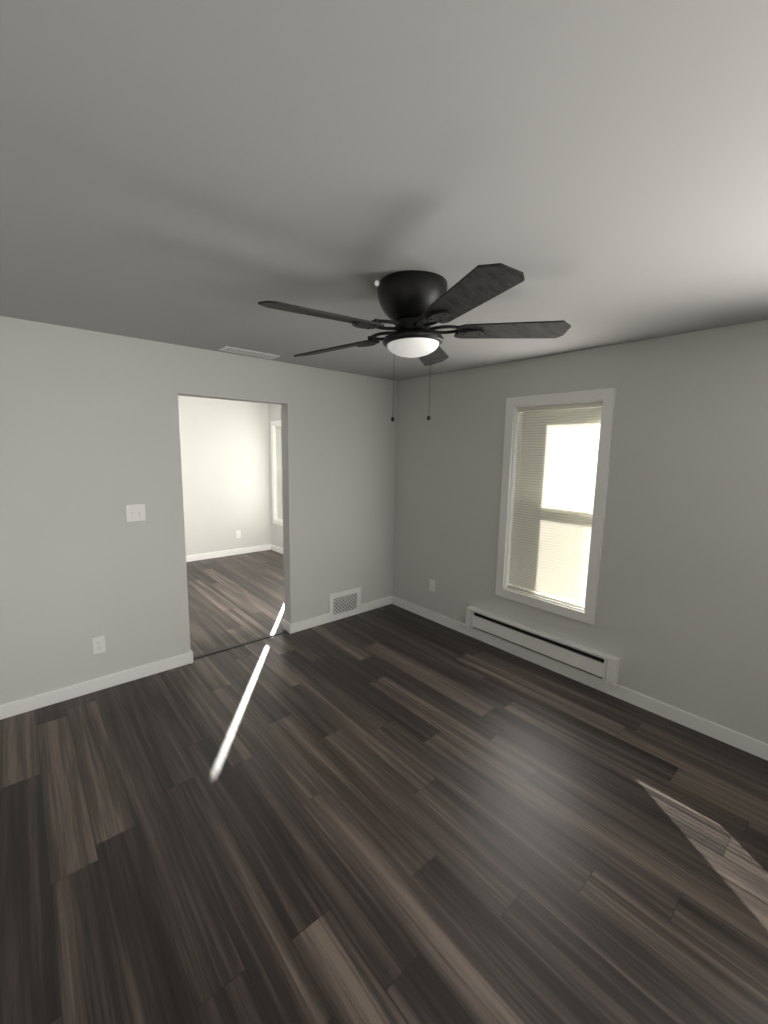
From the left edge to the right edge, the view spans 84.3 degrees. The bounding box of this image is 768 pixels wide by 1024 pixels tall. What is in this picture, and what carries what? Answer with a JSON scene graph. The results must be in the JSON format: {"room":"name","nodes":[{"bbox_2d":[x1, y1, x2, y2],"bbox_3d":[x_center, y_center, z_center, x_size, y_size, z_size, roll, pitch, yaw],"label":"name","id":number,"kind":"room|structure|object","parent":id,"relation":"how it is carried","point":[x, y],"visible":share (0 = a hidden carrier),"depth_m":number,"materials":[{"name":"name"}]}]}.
{"room":"empty living room","nodes":[
{"label":"empty living room","id":0,"kind":"room"},
{"bbox_2d":[0,316,396,704],"bbox_3d":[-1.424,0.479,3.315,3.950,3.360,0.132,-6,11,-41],"label":"wall","id":1,"kind":"structure","parent":0,"point":[90,448],"depth_m":2.90,"materials":[{"name":"grey paint"}]},
{"bbox_2d":[0,650,192,719],"bbox_3d":[-2.180,1.196,2.696,1.837,0.090,0.030,-6,11,-41],"label":"baseboard","id":2,"kind":"structure","parent":1,"relation":"attached to","point":[31,703],"depth_m":2.85,"materials":[{"name":"white wood"}]},
{"bbox_2d":[92,636,105,654],"bbox_3d":[-1.925,0.899,2.865,0.070,0.115,0.008,-6,11,-41],"label":"outlet","id":3,"kind":"object","parent":1,"relation":"attached to","point":[98,643],"visible":1,"depth_m":2.86,"materials":[{"name":"white plastic"}]},
{"bbox_2d":[125,504,145,521],"bbox_3d":[-1.702,0.007,2.912,0.116,0.115,0.019,-6,11,-41],"label":"switch plate","id":4,"kind":"object","parent":1,"relation":"attached to","point":[136,512],"visible":1,"depth_m":2.91,"materials":[{"name":"white plastic"}]},
{"bbox_2d":[283,619,287,631],"bbox_3d":[-0.435,0.989,4.353,1.319,0.090,0.031,-6,11,-41],"label":"baseboard","id":5,"kind":"structure","parent":1,"relation":"attached to","point":[285,624],"depth_m":3.89,"materials":[{"name":"white wood"}]},
{"bbox_2d":[288,613,328,633],"bbox_3d":[-0.688,1.040,3.965,0.423,0.090,0.017,-6,11,-41],"label":"baseboard","id":6,"kind":"structure","parent":1,"relation":"attached to","point":[319,620],"depth_m":3.94,"materials":[{"name":"white wood"}]},
{"bbox_2d":[361,596,391,612],"bbox_3d":[-0.082,0.975,4.491,0.426,0.090,0.017,-6,11,-41],"label":"baseboard","id":7,"kind":"structure","parent":1,"relation":"attached to","point":[385,601],"depth_m":4.48,"materials":[{"name":"white wood"}]},
{"bbox_2d":[178,396,270,555],"bbox_3d":[-3.433,-0.392,5.623,4.050,2.360,0.150,-6,11,-41],"label":"wall","id":8,"kind":"structure","parent":0,"point":[224,447],"depth_m":6.39,"materials":[{"name":"grey paint"}]},
{"bbox_2d":[186,544,271,561],"bbox_3d":[-3.401,0.740,5.725,4.058,0.090,0.017,-6,11,-41],"label":"baseboard","id":9,"kind":"structure","parent":8,"relation":"attached to","point":[197,557],"depth_m":6.56,"materials":[{"name":"white wood"}]},
{"bbox_2d":[236,531,240,537],"bbox_3d":[-2.281,0.350,6.644,0.070,0.115,0.008,-6,11,-41],"label":"outlet","id":10,"kind":"object","parent":8,"relation":"attached to","point":[238,534],"visible":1,"depth_m":6.64,"materials":[{"name":"white plastic"}]},
{"bbox_2d":[268,404,282,548],"bbox_3d":[-0.861,-0.388,5.902,0.200,2.360,3.200,-6,11,-41],"label":"wall","id":11,"kind":"structure","parent":0,"point":[274,412],"depth_m":6.78,"materials":[{"name":"grey paint"}]},
{"bbox_2d":[271,420,282,525],"bbox_3d":[-1.361,-0.575,6.481,0.263,1.630,1.037,-6,11,-41],"label":"window","id":12,"kind":"structure","parent":11,"relation":"in","point":[276,466],"depth_m":6.71,"materials":[{"name":"white wood"}]},
{"bbox_2d":[272,545,282,553],"bbox_3d":[-0.889,0.757,5.913,0.017,0.090,2.990,-6,11,-41],"label":"baseboard","id":13,"kind":"structure","parent":11,"relation":"attached to","point":[274,548],"depth_m":6.85,"materials":[{"name":"white wood"}]},
{"bbox_2d":[0,550,767,1023],"bbox_3d":[-0.928,1.290,2.916,4.450,0.126,7.970,-6,11,-41],"label":"floor","id":14,"kind":"structure","parent":0,"point":[390,814],"depth_m":1.81,"materials":[{"name":"wood"}]},
{"bbox_2d":[0,0,767,403],"bbox_3d":[-0.886,-1.162,2.564,4.450,0.120,7.970,-6,11,-41],"label":"ceiling","id":15,"kind":"structure","parent":0,"point":[204,174],"depth_m":1.07,"materials":[{"name":"white paint"}]},
{"bbox_2d":[218,346,279,358],"bbox_3d":[-1.000,-1.184,3.163,0.421,0.010,0.140,-6,11,-41],"label":"ceiling vent","id":16,"kind":"object","parent":15,"relation":"in","point":[247,352],"visible":1,"depth_m":3.13,"materials":[{"name":"white metal"}]},
{"bbox_2d":[258,263,570,421],"bbox_3d":[0.084,-0.693,1.836,1.277,0.589,1.326,-6,11,-41],"label":"ceiling fan","id":17,"kind":"object","parent":15,"relation":"hanging from","point":[413,303],"visible":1,"depth_m":1.73,"materials":[{"name":"black metal"}]},
{"bbox_2d":[393,320,767,743],"bbox_3d":[1.605,0.081,2.935,0.200,2.360,4.570,-6,11,-41],"label":"wall","id":18,"kind":"structure","parent":0,"point":[681,619],"depth_m":2.69,"materials":[{"name":"grey paint"}]},
{"bbox_2d":[430,579,434,591],"bbox_3d":[0.475,0.723,4.169,0.008,0.115,0.070,-6,11,-41],"label":"outlet","id":19,"kind":"object","parent":18,"relation":"attached to","point":[432,585],"visible":1,"depth_m":4.16,"materials":[{"name":"white plastic"}]},
{"bbox_2d":[465,606,619,685],"bbox_3d":[1.169,1.011,3.350,0.068,0.177,1.260,-6,11,-41],"label":"baseboard heater","id":20,"kind":"object","parent":18,"relation":"attached to","point":[602,665],"visible":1,"depth_m":3.23,"materials":[{"name":"white metal"}]},
{"bbox_2d":[495,388,615,624],"bbox_3d":[1.324,-0.067,3.265,0.263,1.630,0.825,-6,11,-41],"label":"window","id":21,"kind":"structure","parent":18,"relation":"in","point":[553,498],"depth_m":3.18,"materials":[{"name":"white wood"}]},
{"bbox_2d":[392,595,767,760],"bbox_3d":[1.545,1.220,2.983,0.021,0.090,4.458,-6,11,-41],"label":"baseboard","id":22,"kind":"structure","parent":18,"relation":"attached to","point":[750,745],"depth_m":2.93,"materials":[{"name":"white wood"}]}
]}

